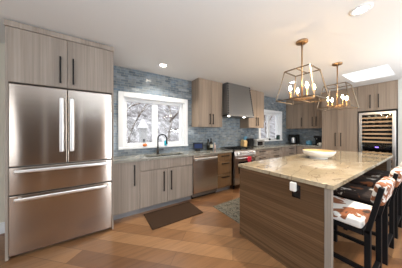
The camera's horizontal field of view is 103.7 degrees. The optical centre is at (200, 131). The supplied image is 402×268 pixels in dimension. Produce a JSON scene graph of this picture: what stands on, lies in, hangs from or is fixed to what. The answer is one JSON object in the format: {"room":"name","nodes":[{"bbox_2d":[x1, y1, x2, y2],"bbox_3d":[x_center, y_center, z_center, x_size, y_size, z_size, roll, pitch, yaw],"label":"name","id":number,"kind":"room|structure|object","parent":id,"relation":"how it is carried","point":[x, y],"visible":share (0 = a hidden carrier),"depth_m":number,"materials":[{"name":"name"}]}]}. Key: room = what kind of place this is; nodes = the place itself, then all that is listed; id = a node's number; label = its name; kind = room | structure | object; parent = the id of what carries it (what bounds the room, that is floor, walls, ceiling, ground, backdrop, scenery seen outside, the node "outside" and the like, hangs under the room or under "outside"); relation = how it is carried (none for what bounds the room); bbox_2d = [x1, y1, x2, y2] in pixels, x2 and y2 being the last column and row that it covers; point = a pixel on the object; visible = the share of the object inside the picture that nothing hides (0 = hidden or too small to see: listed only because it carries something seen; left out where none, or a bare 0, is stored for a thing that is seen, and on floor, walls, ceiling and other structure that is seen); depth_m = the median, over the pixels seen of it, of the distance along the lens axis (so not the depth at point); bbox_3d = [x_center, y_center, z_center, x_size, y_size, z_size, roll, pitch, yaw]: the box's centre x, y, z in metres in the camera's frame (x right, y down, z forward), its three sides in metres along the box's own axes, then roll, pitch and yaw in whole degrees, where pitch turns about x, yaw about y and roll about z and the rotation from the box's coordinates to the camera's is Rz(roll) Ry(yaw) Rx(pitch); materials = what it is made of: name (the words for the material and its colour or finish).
{"room":"kitchen","nodes":[
{"label":"kitchen","id":0,"kind":"room"},
{"bbox_2d":[0,43,289,222],"bbox_3d":[-0.263,0.090,3.828,9.400,2.560,0.192,0,0,-34],"label":"wall","id":1,"kind":"structure","parent":0,"point":[2,45],"depth_m":3.37,"materials":[{"name":"blue tile"}]},
{"bbox_2d":[0,222,4,233],"bbox_3d":[-3.222,1.295,1.750,1.770,0.150,0.018,0,0,-34],"label":"baseboard","id":2,"kind":"structure","parent":1,"relation":"attached to","point":[2,224],"depth_m":2.12,"materials":[{"name":"white paint"}]},
{"bbox_2d":[118,91,187,149],"bbox_3d":[-0.954,-0.199,3.333,1.430,1.072,0.232,0,0,-34],"label":"window","id":3,"kind":"structure","parent":1,"relation":"attached to","point":[123,97],"depth_m":3.28,"materials":[{"name":"white paint"}]},
{"bbox_2d":[192,78,221,126],"bbox_3d":[0.159,-0.647,3.781,0.680,1.085,0.351,0,0,-34],"label":"upper cabinet","id":4,"kind":"object","parent":1,"relation":"attached to","point":[206,94],"visible":1,"depth_m":3.63,"materials":[{"name":"beige wood"}]},
{"bbox_2d":[222,82,253,118],"bbox_3d":[0.890,-0.775,4.166,0.956,0.829,0.519,0,0,-34],"label":"range hood","id":5,"kind":"object","parent":1,"relation":"attached to","point":[236,99],"visible":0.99,"depth_m":3.94,"materials":[{"name":"grey metal"}]},
{"bbox_2d":[240,89,263,127],"bbox_3d":[1.535,-0.647,4.696,0.695,1.085,0.351,0,0,-34],"label":"upper cabinet","id":6,"kind":"object","parent":1,"relation":"attached to","point":[257,97],"visible":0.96,"depth_m":4.57,"materials":[{"name":"beige wood"}]},
{"bbox_2d":[258,109,282,140],"bbox_3d":[2.390,-0.199,5.555,1.360,1.072,0.232,0,0,-34],"label":"window","id":7,"kind":"structure","parent":1,"relation":"attached to","point":[278,114],"depth_m":5.68,"materials":[{"name":"white paint"}]},
{"bbox_2d":[0,0,401,99],"bbox_3d":[1.652,-1.210,0.947,9.400,0.040,7.150,0,0,-34],"label":"ceiling","id":8,"kind":"structure","parent":0,"point":[247,43],"depth_m":1.92,"materials":[{"name":"white paint"}]},
{"bbox_2d":[158,63,167,66],"bbox_3d":[-0.681,-1.185,2.831,0.170,0.010,0.170,0,0,-34],"label":"recessed light","id":9,"kind":"object","parent":8,"relation":"in","point":[159,64],"visible":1,"depth_m":2.83,"materials":[{"name":"white paint"}]},
{"bbox_2d":[276,38,329,104],"bbox_3d":[1.333,-0.797,2.086,0.467,0.786,0.467,0,0,-34],"label":"pendant light","id":10,"kind":"object","parent":8,"relation":"hanging from","point":[301,42],"visible":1,"depth_m":2.08,"materials":[{"name":"gold metal"}]},
{"bbox_2d":[289,82,315,102],"bbox_3d":[1.333,-0.510,2.086,0.450,0.213,0.236,0,0,-34],"label":"candle","id":11,"kind":"object","parent":10,"relation":"on","point":[299,98],"depth_m":2.08,"materials":[{"name":"beige wax"}]},
{"bbox_2d":[316,62,358,110],"bbox_3d":[2.387,-0.797,2.768,0.467,0.786,0.467,0,0,-34],"label":"pendant light","id":12,"kind":"object","parent":8,"relation":"hanging from","point":[337,64],"visible":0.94,"depth_m":2.74,"materials":[{"name":"gold metal"}]},
{"bbox_2d":[327,95,347,108],"bbox_3d":[2.387,-0.510,2.768,0.450,0.213,0.236,0,0,-34],"label":"candle","id":13,"kind":"object","parent":12,"relation":"on","point":[337,106],"depth_m":2.73,"materials":[{"name":"beige wax"}]},
{"bbox_2d":[349,2,373,15],"bbox_3d":[1.558,-1.185,1.540,0.170,0.010,0.170,0,0,-34],"label":"recessed light","id":14,"kind":"object","parent":8,"relation":"in","point":[365,7],"visible":1,"depth_m":1.53,"materials":[{"name":"white paint"}]},
{"bbox_2d":[344,72,393,80],"bbox_3d":[3.517,-1.244,3.318,0.970,0.027,0.695,0,0,-34],"label":"window","id":15,"kind":"structure","parent":8,"relation":"attached to","point":[392,72],"depth_m":3.56,"materials":[{"name":"white paint"}]},
{"bbox_2d":[0,184,401,267],"bbox_3d":[1.652,1.420,0.947,9.400,0.100,7.150,0,0,-34],"label":"floor","id":16,"kind":"structure","parent":0,"point":[210,238],"depth_m":1.85,"materials":[{"name":"brown wood"}]},
{"bbox_2d":[4,19,113,260],"bbox_3d":[-1.829,0.098,2.215,1.005,2.545,0.761,0,0,-34],"label":"tall cabinet","id":17,"kind":"object","parent":16,"relation":"on","point":[34,56],"visible":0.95,"depth_m":1.86,"materials":[{"name":"grey wood"}]},
{"bbox_2d":[8,83,111,256],"bbox_3d":[-1.814,0.427,2.201,0.957,1.885,0.800,0,0,-34],"label":"refrigerator","id":18,"kind":"object","parent":16,"relation":"on","point":[60,140],"visible":1,"depth_m":1.86,"materials":[{"name":"grey metal"}]},
{"bbox_2d":[114,161,139,219],"bbox_3d":[-1.301,0.927,2.685,0.391,0.885,0.561,0,0,-34],"label":"base cabinet","id":19,"kind":"object","parent":16,"relation":"on","point":[126,175],"visible":0.85,"depth_m":2.48,"materials":[{"name":"grey wood"}]},
{"bbox_2d":[139,156,191,212],"bbox_3d":[-0.720,0.927,3.071,1.000,0.885,0.561,0,0,-34],"label":"base cabinet","id":20,"kind":"object","parent":16,"relation":"on","point":[163,182],"visible":0.93,"depth_m":2.83,"materials":[{"name":"grey wood"}]},
{"bbox_2d":[114,149,232,163],"bbox_3d":[-0.433,0.468,3.264,2.478,0.035,0.557,0,0,-34],"label":"countertop","id":21,"kind":"structure","parent":20,"relation":"on","point":[142,157],"depth_m":3.00,"materials":[{"name":"grey stone"}]},
{"bbox_2d":[156,134,167,153],"bbox_3d":[-0.788,0.249,3.204,0.228,0.403,0.062,0,0,0],"label":"faucet","id":22,"kind":"object","parent":21,"relation":"on","point":[160,134],"visible":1,"depth_m":3.19,"materials":[{"name":"black metal"}]},
{"bbox_2d":[193,143,202,150],"bbox_3d":[-0.068,0.356,3.712,0.243,0.189,0.118,0,0,-14],"label":"smart display","id":23,"kind":"object","parent":21,"relation":"on","point":[196,146],"visible":1,"depth_m":3.68,"materials":[{"name":"blue glass"}]},
{"bbox_2d":[210,138,212,149],"bbox_3d":[0.252,0.312,3.949,0.086,0.275,0.085,0,0,-34],"label":"bottle","id":24,"kind":"object","parent":21,"relation":"on","point":[211,142],"visible":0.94,"depth_m":3.92,"materials":[{"name":"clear glass"}]},
{"bbox_2d":[144,202,202,229],"bbox_3d":[-0.454,1.361,2.625,0.850,0.018,0.485,0,0,-34],"label":"floor mat","id":25,"kind":"object","parent":16,"relation":"on","point":[156,219],"visible":1,"depth_m":2.57,"materials":[{"name":"brown"}]},
{"bbox_2d":[191,154,217,198],"bbox_3d":[-0.025,0.927,3.517,0.630,0.885,0.587,0,0,-34],"label":"dishwasher","id":26,"kind":"object","parent":16,"relation":"on","point":[204,167],"visible":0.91,"depth_m":3.29,"materials":[{"name":"silver metal"}]},
{"bbox_2d":[216,152,231,191],"bbox_3d":[0.413,0.927,3.824,0.430,0.885,0.561,0,0,-34],"label":"base cabinet","id":27,"kind":"object","parent":16,"relation":"on","point":[224,159],"visible":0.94,"depth_m":3.62,"materials":[{"name":"brown wood"}]},
{"bbox_2d":[213,197,239,223],"bbox_3d":[1.055,1.366,3.042,1.575,0.008,0.660,0,0,-34],"label":"rug","id":28,"kind":"object","parent":16,"relation":"on","point":[231,208],"visible":0.24,"depth_m":2.79,"materials":[{"name":"grey fabric"}]},
{"bbox_2d":[218,146,256,188],"bbox_3d":[0.956,0.891,4.113,0.765,0.957,0.670,0,0,-34],"label":"gas range","id":29,"kind":"object","parent":16,"relation":"on","point":[240,153],"visible":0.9,"depth_m":3.78,"materials":[{"name":"silver metal"}]},
{"bbox_2d":[218,148,255,151],"bbox_3d":[0.939,0.458,4.139,0.765,0.025,0.607,0,0,-34],"label":"cooktop","id":30,"kind":"object","parent":29,"relation":"in","point":[233,149],"depth_m":3.91,"materials":[{"name":"silver metal"}]},
{"bbox_2d":[255,149,268,160],"bbox_3d":[1.537,0.927,4.571,0.700,0.885,0.561,0,0,-34],"label":"base cabinet","id":31,"kind":"object","parent":16,"relation":"on","point":[262,154],"visible":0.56,"depth_m":4.38,"materials":[{"name":"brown wood"}]},
{"bbox_2d":[269,147,281,158],"bbox_3d":[2.121,0.927,4.959,0.698,0.885,0.561,0,0,-34],"label":"base cabinet","id":32,"kind":"object","parent":16,"relation":"on","point":[273,152],"visible":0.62,"depth_m":4.74,"materials":[{"name":"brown wood"}]},
{"bbox_2d":[282,146,295,156],"bbox_3d":[2.783,0.927,5.398,0.886,0.885,0.561,0,0,-34],"label":"base cabinet","id":33,"kind":"object","parent":16,"relation":"on","point":[291,150],"visible":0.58,"depth_m":5.15,"materials":[{"name":"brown wood"}]},
{"bbox_2d":[297,146,321,153],"bbox_3d":[3.744,0.927,5.300,0.671,0.885,0.715,0,0,-34],"label":"base cabinet","id":34,"kind":"object","parent":16,"relation":"on","point":[299,148],"visible":0.22,"depth_m":5.28,"materials":[{"name":"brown wood"}]},
{"bbox_2d":[253,143,321,149],"bbox_3d":[2.656,0.468,4.899,2.927,0.035,1.252,0,0,-34],"label":"countertop","id":35,"kind":"structure","parent":34,"relation":"on","point":[283,144],"depth_m":5.08,"materials":[{"name":"grey stone"}]},
{"bbox_2d":[241,136,246,146],"bbox_3d":[1.236,0.294,4.531,0.125,0.312,0.140,0,0,-34],"label":"knife block","id":36,"kind":"object","parent":35,"relation":"on","point":[243,141],"visible":0.98,"depth_m":4.49,"materials":[{"name":"brown wood"}]},
{"bbox_2d":[246,138,253,146],"bbox_3d":[1.417,0.325,4.661,0.240,0.250,0.164,0,0,-34],"label":"speaker","id":37,"kind":"object","parent":35,"relation":"on","point":[250,141],"visible":0.82,"depth_m":4.57},
{"bbox_2d":[249,139,253,145],"bbox_3d":[1.461,0.323,4.595,0.200,0.215,0.005,0,0,-34],"label":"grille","id":38,"kind":"object","parent":37,"relation":"attached to","point":[251,141],"depth_m":4.60,"materials":[{"name":"black metal"}]},
{"bbox_2d":[254,139,264,146],"bbox_3d":[1.743,0.345,4.813,0.370,0.210,0.251,0,0,-34],"label":"toaster oven","id":39,"kind":"object","parent":35,"relation":"on","point":[257,142],"visible":0.87,"depth_m":4.71,"materials":[{"name":"grey metal"}]},
{"bbox_2d":[289,134,299,143],"bbox_3d":[3.473,0.280,5.897,0.288,0.340,0.260,0,0,-34],"label":"coffee maker","id":40,"kind":"object","parent":35,"relation":"on","point":[295,138],"visible":1,"depth_m":5.82,"materials":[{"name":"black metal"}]},
{"bbox_2d":[313,136,321,144],"bbox_3d":[3.902,0.295,5.294,0.280,0.310,0.160,0,0,-34],"label":"espresso machine","id":41,"kind":"object","parent":35,"relation":"on","point":[318,139],"visible":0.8,"depth_m":5.28,"materials":[{"name":"black plastic"}]},
{"bbox_2d":[240,159,390,267],"bbox_3d":[2.011,0.922,2.512,2.934,0.895,0.990,0,0,-34],"label":"kitchen island","id":42,"kind":"object","parent":16,"relation":"on","point":[297,233],"visible":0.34,"depth_m":1.59,"materials":[{"name":"brown oak veneer"},{"name":"beige granite"}]},
{"bbox_2d":[290,181,296,191],"bbox_3d":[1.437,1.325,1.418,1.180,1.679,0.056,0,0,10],"label":"charger","id":43,"kind":"object","parent":42,"relation":"attached to","point":[293,185],"visible":1,"depth_m":1.50,"materials":[{"name":"white plastic"}]},
{"bbox_2d":[292,185,299,198],"bbox_3d":[0.910,0.573,1.512,0.011,0.125,0.076,0,0,-34],"label":"power outlet","id":44,"kind":"object","parent":42,"relation":"attached to","point":[296,194],"visible":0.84,"depth_m":1.50,"materials":[{"name":"black plastic"}]},
{"bbox_2d":[238,150,393,189],"bbox_3d":[2.035,0.454,2.526,3.015,0.038,1.025,0,0,-34],"label":"island countertop","id":45,"kind":"structure","parent":42,"relation":"on","point":[332,173],"depth_m":1.96,"materials":[{"name":"beige stone"}]},
{"bbox_2d":[302,149,335,158],"bbox_3d":[1.940,0.373,2.610,0.450,0.124,0.450,0,0,-34],"label":"bowl","id":46,"kind":"object","parent":45,"relation":"on","point":[313,153],"visible":0.98,"depth_m":2.50,"materials":[{"name":"white ceramic"}]},
{"bbox_2d":[322,87,357,151],"bbox_3d":[4.163,0.092,4.669,0.671,2.556,0.790,0,0,-34],"label":"pantry cabinet","id":47,"kind":"object","parent":16,"relation":"on","point":[339,127],"visible":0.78,"depth_m":4.45,"materials":[{"name":"beige wood"}]},
{"bbox_2d":[333,176,395,267],"bbox_3d":[1.381,0.884,1.499,0.454,0.973,0.562,0,0,-34],"label":"counter stool","id":48,"kind":"object","parent":16,"relation":"on","point":[354,216],"visible":0.69,"depth_m":1.34,"materials":[{"name":"black wood"}]},
{"bbox_2d":[333,167,401,264],"bbox_3d":[1.981,0.884,1.897,0.454,0.973,0.562,0,0,-34],"label":"counter stool","id":49,"kind":"object","parent":16,"relation":"on","point":[354,192],"visible":0.62,"depth_m":1.81,"materials":[{"name":"black wood"}]},
{"bbox_2d":[349,162,401,238],"bbox_3d":[2.581,0.884,2.296,0.454,0.973,0.562,0,0,-34],"label":"counter stool","id":50,"kind":"object","parent":16,"relation":"on","point":[369,181],"visible":0.34,"depth_m":2.24,"materials":[{"name":"black wood"}]},
{"bbox_2d":[362,169,390,177],"bbox_3d":[3.181,0.884,2.694,0.454,0.973,0.562,0,0,-34],"label":"counter stool","id":51,"kind":"object","parent":16,"relation":"on","point":[373,172],"visible":0.14,"depth_m":2.72,"materials":[{"name":"black wood"}]},
{"bbox_2d":[358,109,397,169],"bbox_3d":[4.576,0.427,4.065,0.652,1.885,0.657,0,0,-34],"label":"wine fridge","id":52,"kind":"object","parent":16,"relation":"on","point":[377,141],"visible":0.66,"depth_m":3.99,"materials":[{"name":"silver metal"}]},
{"bbox_2d":[362,116,391,119],"bbox_3d":[4.554,-0.340,4.051,0.490,0.040,0.587,0,0,-34],"label":"shelf","id":53,"kind":"object","parent":52,"relation":"attached to","point":[387,117],"depth_m":4.03,"materials":[{"name":"brown wood"}]},
{"bbox_2d":[362,120,391,122],"bbox_3d":[4.554,-0.240,4.051,0.490,0.040,0.587,0,0,-34],"label":"shelf","id":54,"kind":"object","parent":52,"relation":"attached to","point":[363,121],"depth_m":3.99,"materials":[{"name":"brown wood"}]},
{"bbox_2d":[362,125,391,126],"bbox_3d":[4.554,-0.140,4.051,0.490,0.040,0.587,0,0,-34],"label":"shelf","id":55,"kind":"object","parent":52,"relation":"attached to","point":[362,125],"depth_m":3.94,"materials":[{"name":"brown wood"}]},
{"bbox_2d":[362,129,391,130],"bbox_3d":[4.554,-0.040,4.051,0.490,0.040,0.587,0,0,-34],"label":"shelf","id":56,"kind":"object","parent":52,"relation":"attached to","point":[362,129],"depth_m":3.91,"materials":[{"name":"brown wood"}]},
{"bbox_2d":[362,133,391,134],"bbox_3d":[4.554,0.060,4.051,0.490,0.040,0.587,0,0,-34],"label":"shelf","id":57,"kind":"object","parent":52,"relation":"attached to","point":[362,133],"depth_m":3.91,"materials":[{"name":"brown wood"}]},
{"bbox_2d":[362,137,391,138],"bbox_3d":[4.554,0.160,4.051,0.490,0.040,0.587,0,0,-34],"label":"shelf","id":58,"kind":"object","parent":52,"relation":"attached to","point":[362,137],"depth_m":3.91,"materials":[{"name":"brown wood"}]},
{"bbox_2d":[362,141,391,142],"bbox_3d":[4.554,0.260,4.051,0.490,0.040,0.587,0,0,-34],"label":"shelf","id":59,"kind":"object","parent":52,"relation":"attached to","point":[362,141],"depth_m":3.94,"materials":[{"name":"brown wood"}]},
{"bbox_2d":[362,151,391,154],"bbox_3d":[4.554,0.530,4.051,0.490,0.040,0.587,0,0,-34],"label":"shelf","id":60,"kind":"object","parent":52,"relation":"attached to","point":[376,152],"depth_m":4.04,"materials":[{"name":"brown wood"}]},
{"bbox_2d":[398,79,401,166],"bbox_3d":[4.811,0.090,3.745,0.639,2.559,0.115,0,0,-34],"label":"wall","id":61,"kind":"structure","parent":0,"point":[399,80],"depth_m":3.60,"materials":[{"name":"grey paint"}]},
{"bbox_2d":[358,80,397,111],"bbox_3d":[4.568,-0.858,4.060,0.671,0.665,0.667,0,0,-34],"label":"cabinet","id":62,"kind":"object","parent":61,"relation":"attached to","point":[383,95],"visible":0.98,"depth_m":3.85,"materials":[{"name":"beige wood"}]},
{"bbox_3d":[5.462,0.090,3.479,0.150,2.560,6.750,0,0,-34],"label":"wall","id":63,"kind":"structure","parent":0,"visible":0},
{"bbox_2d":[286,100,303,128],"bbox_3d":[3.542,-0.647,5.875,0.371,1.085,0.607,0,0,-34],"label":"upper cabinet","id":64,"kind":"object","parent":63,"relation":"attached to","point":[294,113],"visible":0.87,"depth_m":5.78,"materials":[{"name":"beige wood"}]},
{"bbox_2d":[290,128,321,154],"bbox_3d":[3.882,0.090,5.712,0.012,2.560,1.258,0,0,-34],"label":"backsplash","id":65,"kind":"structure","parent":63,"relation":"attached to","point":[305,134],"depth_m":5.76,"materials":[{"name":"blue tile"}]},
{"bbox_2d":[303,95,321,128],"bbox_3d":[3.889,-0.647,5.352,0.371,1.085,0.641,0,0,-34],"label":"upper cabinet","id":66,"kind":"object","parent":63,"relation":"attached to","point":[312,117],"visible":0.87,"depth_m":5.30,"materials":[{"name":"beige wood"}]},
{"label":"outside","id":67,"kind":"structure","parent":0,"visible":0},
{"bbox_2d":[127,102,274,142],"bbox_3d":[0.560,-3.367,20.842,52.000,10.412,26.400,0,0,-34],"label":"ground","id":68,"kind":"structure","parent":67,"point":[132,115],"depth_m":12.38,"materials":[{"name":"white snow"}]},
{"bbox_2d":[127,102,141,109],"bbox_3d":[-2.784,-0.170,6.668,2.256,2.987,0.770,0,0,-34],"label":"bare tree","id":69,"kind":"object","parent":68,"relation":"on","point":[130,106],"visible":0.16,"depth_m":6.74,"materials":[{"name":"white plant"}]},
{"bbox_2d":[127,104,149,142],"bbox_3d":[-2.424,0.180,5.636,1.462,3.291,0.505,0,0,-24],"label":"bare tree","id":70,"kind":"object","parent":68,"relation":"on","point":[144,108],"visible":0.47,"depth_m":5.60,"materials":[{"name":"grey plant"}]},
{"bbox_2d":[137,119,147,142],"bbox_3d":[-1.879,0.655,5.114,0.340,2.130,0.340,0,0,-34],"label":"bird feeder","id":71,"kind":"object","parent":68,"relation":"on","point":[142,126],"visible":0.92,"depth_m":5.03,"materials":[{"name":"white"}]},
{"bbox_2d":[161,105,178,141],"bbox_3d":[-1.137,0.013,6.863,1.786,3.291,0.748,0,0,-45],"label":"bare tree","id":72,"kind":"object","parent":68,"relation":"on","point":[169,107],"visible":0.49,"depth_m":6.72,"materials":[{"name":"grey plant"}]},
{"bbox_2d":[264,115,266,137],"bbox_3d":[5.763,-2.595,14.253,3.283,6.835,1.815,0,0,-39],"label":"bare tree","id":73,"kind":"object","parent":68,"relation":"on","point":[264,115],"visible":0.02,"depth_m":13.86,"materials":[{"name":"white plant"}]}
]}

